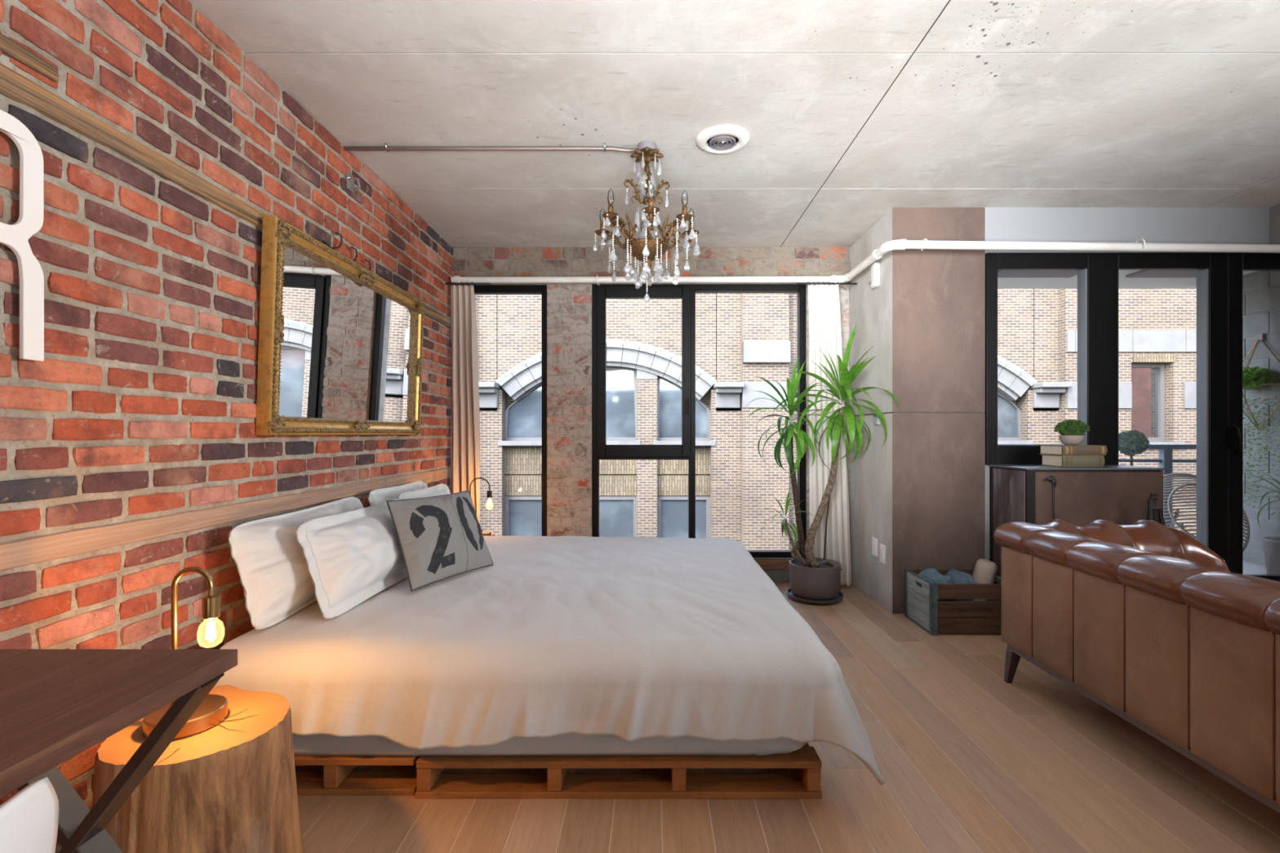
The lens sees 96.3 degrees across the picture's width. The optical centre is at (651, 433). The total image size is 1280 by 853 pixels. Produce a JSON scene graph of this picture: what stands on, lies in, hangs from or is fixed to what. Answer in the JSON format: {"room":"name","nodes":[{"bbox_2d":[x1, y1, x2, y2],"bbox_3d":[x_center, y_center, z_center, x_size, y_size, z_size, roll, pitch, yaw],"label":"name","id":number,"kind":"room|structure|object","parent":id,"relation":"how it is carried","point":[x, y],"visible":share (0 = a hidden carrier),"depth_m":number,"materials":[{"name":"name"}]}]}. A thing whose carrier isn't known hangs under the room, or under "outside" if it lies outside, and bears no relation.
{"room":"studio apartment","nodes":[
{"label":"studio apartment","id":0,"kind":"room"},
{"bbox_2d":[0,0,453,852],"bbox_3d":[-1.681,-0.120,0.650,0.318,2.735,8.500,0,0,0],"label":"wall","id":1,"kind":"structure","parent":0,"point":[131,454],"depth_m":1.76,"materials":[{"name":"brick"}]},
{"bbox_2d":[0,109,44,361],"bbox_3d":[-1.520,-0.462,1.235,0.040,0.568,0.360,0,0,0],"label":"letter","id":2,"kind":"object","parent":1,"relation":"attached to","point":[15,236],"depth_m":1.38,"materials":[{"name":"white painted wood"}]},
{"bbox_2d":[322,231,342,249],"bbox_3d":[-1.512,-0.907,2.679,0.042,0.092,0.164,0,0,0],"label":"coat hooks","id":3,"kind":"object","parent":1,"relation":"attached to","point":[340,246],"depth_m":2.74,"materials":[{"name":"metal"}]},
{"bbox_2d":[255,214,425,435],"bbox_3d":[-1.482,-0.416,2.928,0.093,0.857,1.444,0,0,0],"label":"wall mirror","id":4,"kind":"object","parent":1,"relation":"attached to","point":[340,353],"visible":1,"depth_m":2.66,"materials":[{"name":"gold metal"}]},
{"bbox_2d":[278,244,413,422],"bbox_3d":[-1.500,-0.417,2.930,0.008,0.710,1.300,2,0,0],"label":"mirror glass","id":5,"kind":"object","parent":4,"relation":"attached to","point":[347,347],"depth_m":2.76,"materials":[{"name":"clear mirror"}]},
{"bbox_2d":[345,170,360,194],"bbox_3d":[-1.503,-1.268,2.895,0.058,0.090,0.070,0,0,0],"label":"clamp","id":6,"kind":"object","parent":1,"relation":"attached to","point":[349,178],"visible":1,"depth_m":2.89,"materials":[{"name":"silver metal"}]},
{"bbox_2d":[351,246,357,262],"bbox_3d":[-1.512,-0.896,2.871,0.042,0.069,0.055,0,0,0],"label":"coat hooks","id":7,"kind":"object","parent":1,"relation":"attached to","point":[355,249],"depth_m":2.90,"materials":[{"name":"metal"}]},
{"bbox_2d":[364,259,371,271],"bbox_3d":[-1.512,-0.886,3.012,0.042,0.048,0.061,0,0,0],"label":"coat hooks","id":8,"kind":"object","parent":1,"relation":"attached to","point":[370,265],"depth_m":3.04,"materials":[{"name":"metal"}]},
{"bbox_2d":[444,283,491,284],"bbox_3d":[-1.370,-1.115,4.270,0.340,0.012,0.012,0,0,0],"label":"curtain rod","id":9,"kind":"object","parent":1,"relation":"attached to","point":[445,283],"visible":1,"depth_m":4.27,"materials":[{"name":"metal"}]},
{"bbox_2d":[448,282,479,524],"bbox_3d":[-1.384,-0.003,4.270,0.244,2.240,0.074,0,0,4],"label":"curtain","id":10,"kind":"object","parent":9,"relation":"hanging from","point":[465,414],"visible":0.63,"depth_m":4.27,"materials":[{"name":"fabric"}]},
{"bbox_2d":[452,246,849,539],"bbox_3d":[-0.030,-0.145,4.566,3.120,2.685,0.307,0,0,0],"label":"wall","id":11,"kind":"structure","parent":0,"point":[569,305],"depth_m":4.42,"materials":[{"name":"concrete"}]},
{"bbox_2d":[454,284,546,536],"bbox_3d":[-1.175,-0.095,4.485,0.726,2.116,0.070,0,0,0],"label":"window","id":12,"kind":"structure","parent":11,"relation":"in","point":[478,289],"depth_m":4.45,"materials":[{"name":"black metal"}]},
{"bbox_2d":[591,284,805,557],"bbox_3d":[0.364,-0.095,4.436,1.653,2.116,0.139,0,0,0],"label":"window","id":13,"kind":"structure","parent":11,"relation":"in","point":[686,292],"depth_m":4.42,"materials":[{"name":"black metal"}]},
{"bbox_2d":[754,559,791,569],"bbox_3d":[-0.175,1.008,4.510,2.730,0.079,0.220,0,0,0],"label":"trim","id":14,"kind":"structure","parent":11,"relation":"attached to","point":[765,564],"depth_m":4.40,"materials":[{"name":"brown wood"}]},
{"bbox_2d":[753,557,793,559],"bbox_3d":[-0.175,0.962,4.441,2.730,0.010,0.038,0,0,0],"label":"trim","id":15,"kind":"structure","parent":11,"relation":"attached to","point":[753,557],"depth_m":4.42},
{"bbox_2d":[763,569,790,582],"bbox_3d":[-0.175,1.098,4.433,2.730,0.098,0.034,0,0,0],"label":"baseboard","id":16,"kind":"structure","parent":11,"relation":"attached to","point":[776,575],"depth_m":4.42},
{"bbox_2d":[450,238,1279,284],"bbox_3d":[1.742,-1.143,3.868,6.516,0.104,0.875,0,0,14],"label":"pipe","id":17,"kind":"object","parent":11,"relation":"attached to","point":[900,244],"visible":0.98,"depth_m":3.50,"materials":[{"name":"white metal"}]},
{"bbox_2d":[189,0,1279,247],"bbox_3d":[2.250,-1.563,0.650,7.700,0.250,8.500,0,0,0],"label":"ceiling","id":18,"kind":"structure","parent":0,"point":[852,112],"depth_m":2.50,"materials":[{"name":"concrete"}]},
{"bbox_2d":[342,142,637,153],"bbox_3d":[-0.804,-1.419,2.860,1.468,0.038,0.053,0,0,0],"label":"conduit","id":19,"kind":"object","parent":18,"relation":"attached to","point":[388,148],"visible":0.98,"depth_m":2.85,"materials":[{"name":"silver metal"}]},
{"bbox_2d":[592,140,700,302],"bbox_3d":[-0.029,-1.047,2.833,0.551,0.780,0.497,0,0,33],"label":"chandelier","id":20,"kind":"object","parent":18,"relation":"hanging from","point":[646,249],"visible":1,"depth_m":2.81,"materials":[{"name":"brown metal"}]},
{"bbox_2d":[696,124,749,154],"bbox_3d":[0.345,-1.421,2.800,0.260,0.033,0.260,0,0,0],"label":"ceiling vent","id":21,"kind":"object","parent":18,"relation":"in","point":[722,139],"visible":1,"depth_m":2.77,"materials":[{"name":"white plastic"}]},
{"bbox_2d":[294,582,1279,852],"bbox_3d":[2.250,1.247,0.410,7.700,0.200,8.020,0,0,0],"label":"floor","id":22,"kind":"structure","parent":0,"point":[968,759],"depth_m":1.80,"materials":[{"name":"brown wood"}]},
{"bbox_2d":[0,777,58,852],"bbox_3d":[-0.829,0.741,0.365,0.522,0.813,0.474,0,0,0],"label":"shell chair","id":23,"kind":"object","parent":22,"relation":"on","point":[29,819],"visible":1,"depth_m":0.55,"materials":[{"name":"white plastic"}]},
{"bbox_2d":[0,648,237,852],"bbox_3d":[-1.010,0.773,0.373,0.665,0.746,1.387,0,0,0],"label":"desk","id":24,"kind":"object","parent":22,"relation":"on","point":[56,704],"visible":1,"depth_m":0.95,"materials":[{"name":"brown wood"}]},
{"bbox_2d":[91,684,304,852],"bbox_3d":[-1.084,0.921,1.379,0.472,0.453,0.439,0,0,16],"label":"tree stump","id":25,"kind":"object","parent":22,"relation":"on","point":[229,786],"visible":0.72,"depth_m":1.27,"materials":[{"name":"brown wood"}]},
{"bbox_2d":[142,566,228,738],"bbox_3d":[-1.116,0.507,1.378,0.164,0.375,0.160,0,0,0],"label":"table lamp","id":26,"kind":"object","parent":25,"relation":"on","point":[213,709],"visible":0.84,"depth_m":1.37,"materials":[{"name":"gold metal"}]},
{"bbox_2d":[201,594,220,619],"bbox_3d":[-1.060,0.415,1.378,0.036,0.054,0.036,0,0,0],"label":"socket","id":27,"kind":"object","parent":26,"relation":"attached to","point":[211,603],"depth_m":1.36,"materials":[{"name":"gold metal"}]},
{"bbox_2d":[293,755,419,795],"bbox_3d":[-1.136,1.089,2.283,0.768,0.117,0.935,0,0,0],"label":"wooden pallet","id":28,"kind":"object","parent":22,"relation":"on","point":[337,777],"visible":0.08,"depth_m":1.82,"materials":[{"name":"brown wood"}]},
{"bbox_2d":[414,742,822,798],"bbox_3d":[-0.105,1.089,2.275,1.280,0.117,0.950,0,0,0],"label":"wooden pallet","id":29,"kind":"object","parent":22,"relation":"on","point":[430,783],"visible":0.22,"depth_m":1.81,"materials":[{"name":"brown wood"}]},
{"bbox_2d":[747,323,900,604],"bbox_3d":[1.096,0.203,3.877,0.865,1.883,0.793,0,0,0],"label":"yucca","id":30,"kind":"object","parent":22,"relation":"on","point":[813,580],"visible":1,"depth_m":3.89,"materials":[{"name":"plant"}]},
{"bbox_2d":[789,557,840,599],"bbox_3d":[1.135,1.006,4.000,0.348,0.213,0.348,0,0,0],"label":"pot","id":31,"kind":"object","parent":30,"relation":"attached to","point":[821,580],"depth_m":3.87,"materials":[{"name":"grey ceramic"}]},
{"bbox_2d":[904,568,1001,635],"bbox_3d":[1.833,0.998,3.432,0.491,0.298,0.353,0,0,0],"label":"wooden crate","id":32,"kind":"object","parent":22,"relation":"on","point":[922,607],"visible":0.86,"depth_m":3.26,"materials":[{"name":"wood"}]},
{"bbox_2d":[916,567,952,600],"bbox_3d":[1.690,0.900,3.429,0.160,0.176,0.262,0,0,0],"label":"folded blanket","id":33,"kind":"object","parent":32,"relation":"in","point":[932,575],"visible":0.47,"depth_m":3.37,"materials":[{"name":"fabric"}]},
{"bbox_2d":[945,568,977,600],"bbox_3d":[1.837,0.912,3.425,0.135,0.182,0.265,0,0,0],"label":"folded blanket","id":34,"kind":"object","parent":32,"relation":"in","point":[957,576],"visible":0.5,"depth_m":3.38,"materials":[{"name":"fabric"}]},
{"bbox_2d":[972,558,998,600],"bbox_3d":[1.968,0.896,3.428,0.171,0.289,0.143,0,0,25],"label":"rolled towel","id":35,"kind":"object","parent":32,"relation":"in","point":[985,571],"visible":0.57,"depth_m":3.37,"materials":[{"name":"beige fabric"}]},
{"bbox_2d":[1043,475,1057,519],"bbox_3d":[2.240,0.689,3.120,0.226,0.916,0.100,0,0,0],"label":"bird sculpture","id":36,"kind":"object","parent":22,"relation":"on","point":[1050,478],"visible":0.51,"depth_m":3.12,"materials":[{"name":"metal"}]},
{"bbox_2d":[989,464,1164,583],"bbox_3d":[2.522,0.671,3.439,0.786,0.952,0.371,0,0,0],"label":"base cabinet","id":37,"kind":"object","parent":22,"relation":"on","point":[1117,494],"visible":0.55,"depth_m":3.26,"materials":[{"name":"wood"}]},
{"bbox_2d":[1040,454,1104,466],"bbox_3d":[2.491,0.161,3.402,0.238,0.068,0.196,0,0,0],"label":"book","id":38,"kind":"object","parent":37,"relation":"on","point":[1055,460],"visible":0.99,"depth_m":3.31,"materials":[{"name":"paper"}]},
{"bbox_2d":[1039,444,1106,455],"bbox_3d":[2.498,0.098,3.410,0.253,0.058,0.211,0,0,0],"label":"book","id":39,"kind":"object","parent":38,"relation":"on","point":[1058,450],"visible":1,"depth_m":3.31,"materials":[{"name":"paper"}]},
{"bbox_2d":[1053,418,1089,444],"bbox_3d":[2.479,-0.009,3.384,0.180,0.154,0.179,0,0,0],"label":"potted plant","id":40,"kind":"object","parent":39,"relation":"on","point":[1071,432],"visible":0.99,"depth_m":3.34,"materials":[{"name":"green plant"}]},
{"bbox_2d":[1058,435,1084,444],"bbox_3d":[2.478,0.039,3.385,0.124,0.058,0.124,0,0,0],"label":"bowl","id":41,"kind":"object","parent":40,"relation":"attached to","point":[1065,439],"depth_m":3.34,"materials":[{"name":"white ceramic"}]},
{"bbox_2d":[993,520,1279,813],"bbox_3d":[2.031,0.769,1.614,0.888,0.756,2.203,0,0,0],"label":"leather sofa","id":42,"kind":"object","parent":22,"relation":"on","point":[1143,620],"visible":1,"depth_m":1.87,"materials":[{"name":"brown leather"}]},
{"bbox_2d":[1146,493,1165,525],"bbox_3d":[2.720,0.726,3.113,0.165,0.803,0.129,0,0,0],"label":"sculpture","id":43,"kind":"object","parent":22,"relation":"on","point":[1152,514],"visible":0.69,"depth_m":3.11,"materials":[{"name":"metal"}]},
{"bbox_3d":[-1.247,0.926,4.021,0.345,0.443,0.356,0,0,0],"label":"tree stump","id":44,"kind":"object","parent":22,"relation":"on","visible":0},
{"bbox_2d":[469,477,492,531],"bbox_3d":[-1.201,0.506,4.020,0.178,0.397,0.100,0,0,0],"label":"table lamp","id":45,"kind":"object","parent":44,"relation":"on","point":[489,492],"visible":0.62,"depth_m":4.02,"materials":[{"name":"gold metal"}]},
{"bbox_2d":[487,490,492,497],"bbox_3d":[-1.139,0.425,4.020,0.034,0.054,0.034,0,0,0],"label":"socket","id":46,"kind":"object","parent":45,"relation":"attached to","point":[489,492],"depth_m":4.01,"materials":[{"name":"black metal"}]},
{"bbox_2d":[481,531,491,535],"bbox_3d":[-1.155,0.695,3.962,0.070,0.022,0.075,0,0,0],"label":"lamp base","id":47,"kind":"object","parent":44,"relation":"on","point":[484,533],"visible":0.5,"depth_m":3.96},
{"bbox_3d":[-0.105,1.089,3.265,1.280,0.117,0.950,0,0,0],"label":"wooden pallet","id":48,"kind":"object","parent":22,"relation":"on","visible":0},
{"bbox_2d":[292,733,807,755],"bbox_3d":[-0.486,0.878,2.769,2.018,0.300,1.942,0,0,0],"label":"mattress","id":49,"kind":"object","parent":48,"relation":"on","point":[569,744],"visible":0.06,"depth_m":1.81,"materials":[{"name":"grey fabric"}]},
{"bbox_2d":[213,535,884,785],"bbox_3d":[-0.345,0.835,2.758,2.044,0.387,2.223,0,0,0],"label":"duvet","id":50,"kind":"object","parent":49,"relation":"on","point":[628,638],"visible":0.9,"depth_m":1.77,"materials":[{"name":"white fabric"}]},
{"bbox_2d":[227,497,363,630],"bbox_3d":[-1.364,0.482,2.355,0.239,0.355,0.933,0,0,-2],"label":"pillow","id":51,"kind":"object","parent":50,"relation":"on","point":[277,582],"visible":0.56,"depth_m":2.03,"materials":[{"name":"white fabric"}]},
{"bbox_2d":[295,497,407,618],"bbox_3d":[-1.186,0.489,2.440,0.233,0.336,0.888,0,0,0],"label":"pillow","id":52,"kind":"object","parent":50,"relation":"on","point":[351,557],"visible":0.8,"depth_m":2.21,"materials":[{"name":"white fabric"}]},
{"bbox_2d":[368,480,427,506],"bbox_3d":[-1.381,0.467,3.270,0.210,0.348,0.783,0,0,0],"label":"pillow","id":53,"kind":"object","parent":50,"relation":"on","point":[377,496],"visible":0.16,"depth_m":3.11,"materials":[{"name":"white fabric"}]},
{"bbox_2d":[397,483,450,499],"bbox_3d":[-1.240,0.477,3.290,0.182,0.330,0.746,0,0,0],"label":"pillow","id":54,"kind":"object","parent":50,"relation":"on","point":[442,489],"visible":0.18,"depth_m":3.32,"materials":[{"name":"white fabric"}]},
{"bbox_2d":[386,490,493,591],"bbox_3d":[-0.969,0.471,2.660,0.224,0.358,0.590,0,0,23],"label":"cushion","id":55,"kind":"object","parent":50,"relation":"on","point":[440,537],"visible":1,"depth_m":2.57,"materials":[{"name":"fabric"}]},
{"bbox_2d":[849,207,985,613],"bbox_3d":[1.825,-0.145,4.425,0.590,2.605,1.550,0,0,0],"label":"column","id":56,"kind":"structure","parent":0,"point":[921,493],"depth_m":3.65,"materials":[{"name":"concrete"}]},
{"bbox_2d":[796,283,857,284],"bbox_3d":[1.304,-1.115,4.270,0.448,0.012,0.012,0,0,0],"label":"curtain rod","id":57,"kind":"object","parent":56,"relation":"attached to","point":[797,283],"visible":1,"depth_m":4.26,"materials":[{"name":"metal"}]},
{"bbox_2d":[808,281,851,586],"bbox_3d":[1.325,-0.001,4.273,0.332,2.255,0.085,0,0,0],"label":"curtain","id":58,"kind":"object","parent":57,"relation":"hanging from","point":[824,303],"visible":0.67,"depth_m":4.27,"materials":[{"name":"fabric"}]},
{"bbox_2d":[867,262,879,288],"bbox_3d":[1.505,-1.068,3.893,0.050,0.160,0.107,0,0,0],"label":"fire alarm","id":59,"kind":"object","parent":56,"relation":"attached to","point":[874,279],"visible":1,"depth_m":3.84,"materials":[{"name":"white plastic"}]},
{"bbox_2d":[871,537,877,556],"bbox_3d":[1.524,0.775,3.925,0.013,0.120,0.076,0,0,0],"label":"wall plate","id":60,"kind":"object","parent":56,"relation":"attached to","point":[874,541],"visible":1,"depth_m":3.91,"materials":[{"name":"white plastic"}]},
{"bbox_2d":[873,408,880,425],"bbox_3d":[1.517,-0.113,3.865,0.026,0.110,0.070,0,0,0],"label":"thermostat","id":61,"kind":"object","parent":56,"relation":"attached to","point":[877,421],"visible":0.67,"depth_m":3.85,"materials":[{"name":"white plastic"}]},
{"bbox_2d":[880,543,885,564],"bbox_3d":[1.524,0.795,3.790,0.013,0.120,0.076,0,0,0],"label":"wall plate","id":62,"kind":"object","parent":56,"relation":"attached to","point":[882,548],"visible":1,"depth_m":3.77,"materials":[{"name":"white plastic"}]},
{"bbox_2d":[985,207,1269,559],"bbox_3d":[4.110,-0.171,3.790,3.980,2.635,0.280,0,0,0],"label":"wall","id":63,"kind":"structure","parent":0,"point":[1221,225],"depth_m":3.65,"materials":[{"name":"white paint"}]},
{"bbox_2d":[983,253,1117,465],"bbox_3d":[2.535,-0.473,3.670,0.829,1.346,0.080,0,0,0],"label":"window","id":64,"kind":"structure","parent":63,"relation":"in","point":[1097,273],"depth_m":3.63,"materials":[{"name":"black metal"}]},
{"bbox_2d":[1117,253,1242,573],"bbox_3d":[3.344,-0.004,3.647,0.786,2.283,0.127,0,0,0],"label":"door","id":65,"kind":"structure","parent":63,"relation":"in","point":[1219,440],"depth_m":3.63,"materials":[{"name":"black metal"}]},
{"bbox_2d":[1241,253,1279,582],"bbox_3d":[4.169,-0.004,3.649,0.862,2.283,0.038,0,0,0],"label":"door","id":66,"kind":"structure","parent":63,"relation":"in","point":[1268,264],"depth_m":3.65,"materials":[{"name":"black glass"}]},
{"bbox_2d":[1269,204,1279,244],"bbox_3d":[4.990,-1.306,3.175,2.120,0.283,0.949,0,0,0],"label":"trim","id":67,"kind":"structure","parent":63,"relation":"attached to","point":[1274,211],"depth_m":3.62,"materials":[{"name":"white paint"}]},
{"bbox_2d":[997,270,1258,288],"bbox_3d":[4.650,-1.536,4.775,5.500,0.233,1.690,0,0,0],"label":"ceiling","id":68,"kind":"structure","parent":0,"point":[1124,282],"depth_m":5.40,"materials":[{"name":"grey concrete"}]},
{"bbox_2d":[997,270,1077,277],"bbox_3d":[3.375,-1.409,4.950,0.750,0.022,0.400,0,0,0],"label":"patio heater","id":69,"kind":"object","parent":68,"relation":"attached to","point":[1001,273],"visible":0.3,"depth_m":5.02,"materials":[{"name":"white metal"}]},
{"bbox_2d":[1125,270,1196,277],"bbox_3d":[4.625,-1.409,4.950,0.750,0.022,0.400,0,0,0],"label":"patio heater","id":70,"kind":"object","parent":68,"relation":"attached to","point":[1142,273],"visible":0.3,"depth_m":5.03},
{"bbox_2d":[1243,562,1266,574],"bbox_3d":[4.650,1.212,4.840,5.500,0.110,1.820,0,0,0],"label":"terrace slab","id":71,"kind":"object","parent":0,"point":[1248,569],"depth_m":4.87,"materials":[{"name":"grey concrete"}]},
{"bbox_2d":[997,444,1195,526],"bbox_3d":[4.295,0.631,5.569,2.018,1.052,0.070,0,0,8],"label":"balcony railing","id":72,"kind":"object","parent":71,"relation":"on","point":[1165,460],"visible":0.08,"depth_m":5.46,"materials":[{"name":"grey metal"}]},
{"bbox_2d":[1118,430,1150,466],"bbox_3d":[3.505,0.565,4.179,0.300,1.184,0.283,0,0,0],"label":"topiary ball","id":73,"kind":"object","parent":71,"relation":"on","point":[1131,443],"visible":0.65,"depth_m":4.13,"materials":[{"name":"green plant"}]},
{"bbox_2d":[1163,472,1250,551],"bbox_3d":[4.360,0.746,4.605,0.690,0.833,0.449,0,0,0],"label":"wicker chair","id":74,"kind":"object","parent":71,"relation":"on","point":[1180,475],"visible":0.28,"depth_m":4.57,"materials":[{"name":"grey wicker"}]},
{"bbox_2d":[1243,470,1279,574],"bbox_3d":[4.950,0.728,4.474,0.652,0.857,0.615,0,0,-39],"label":"palm","id":75,"kind":"object","parent":71,"relation":"on","point":[1268,542],"visible":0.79,"depth_m":4.55,"materials":[{"name":"green plant"}]},
{"bbox_2d":[1262,537,1274,574],"bbox_3d":[5.020,0.997,4.500,0.320,0.320,0.320,0,0,0],"label":"pot","id":76,"kind":"object","parent":75,"relation":"attached to","point":[1268,542],"depth_m":4.55,"materials":[{"name":"grey ceramic"}]},
{"bbox_2d":[1243,271,1279,567],"bbox_3d":[5.410,-0.112,4.740,0.220,2.617,1.620,0,0,0],"label":"wall","id":77,"kind":"structure","parent":0,"point":[1257,313],"depth_m":5.00,"materials":[{"name":"grey concrete"}]},
{"bbox_2d":[1243,333,1279,524],"bbox_3d":[5.227,-0.045,4.995,0.345,1.635,0.573,0,0,20],"label":"planter","id":78,"kind":"object","parent":77,"relation":"hanging from","point":[1255,378],"visible":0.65,"depth_m":4.92,"materials":[{"name":"green plant"}]},
{"label":"outside","id":79,"kind":"structure","parent":0,"visible":0},
{"bbox_3d":[10.000,13.247,22.450,100.000,0.200,35.100,0,0,0],"label":"street","id":80,"kind":"object","parent":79,"visible":0},
{"bbox_2d":[474,288,1195,550],"bbox_3d":[1.298,4.097,15.600,45.058,18.100,1.200,0,0,0],"label":"brick building","id":81,"kind":"structure","parent":80,"relation":"on","point":[740,338],"depth_m":15.50,"materials":[{"name":"brick"}]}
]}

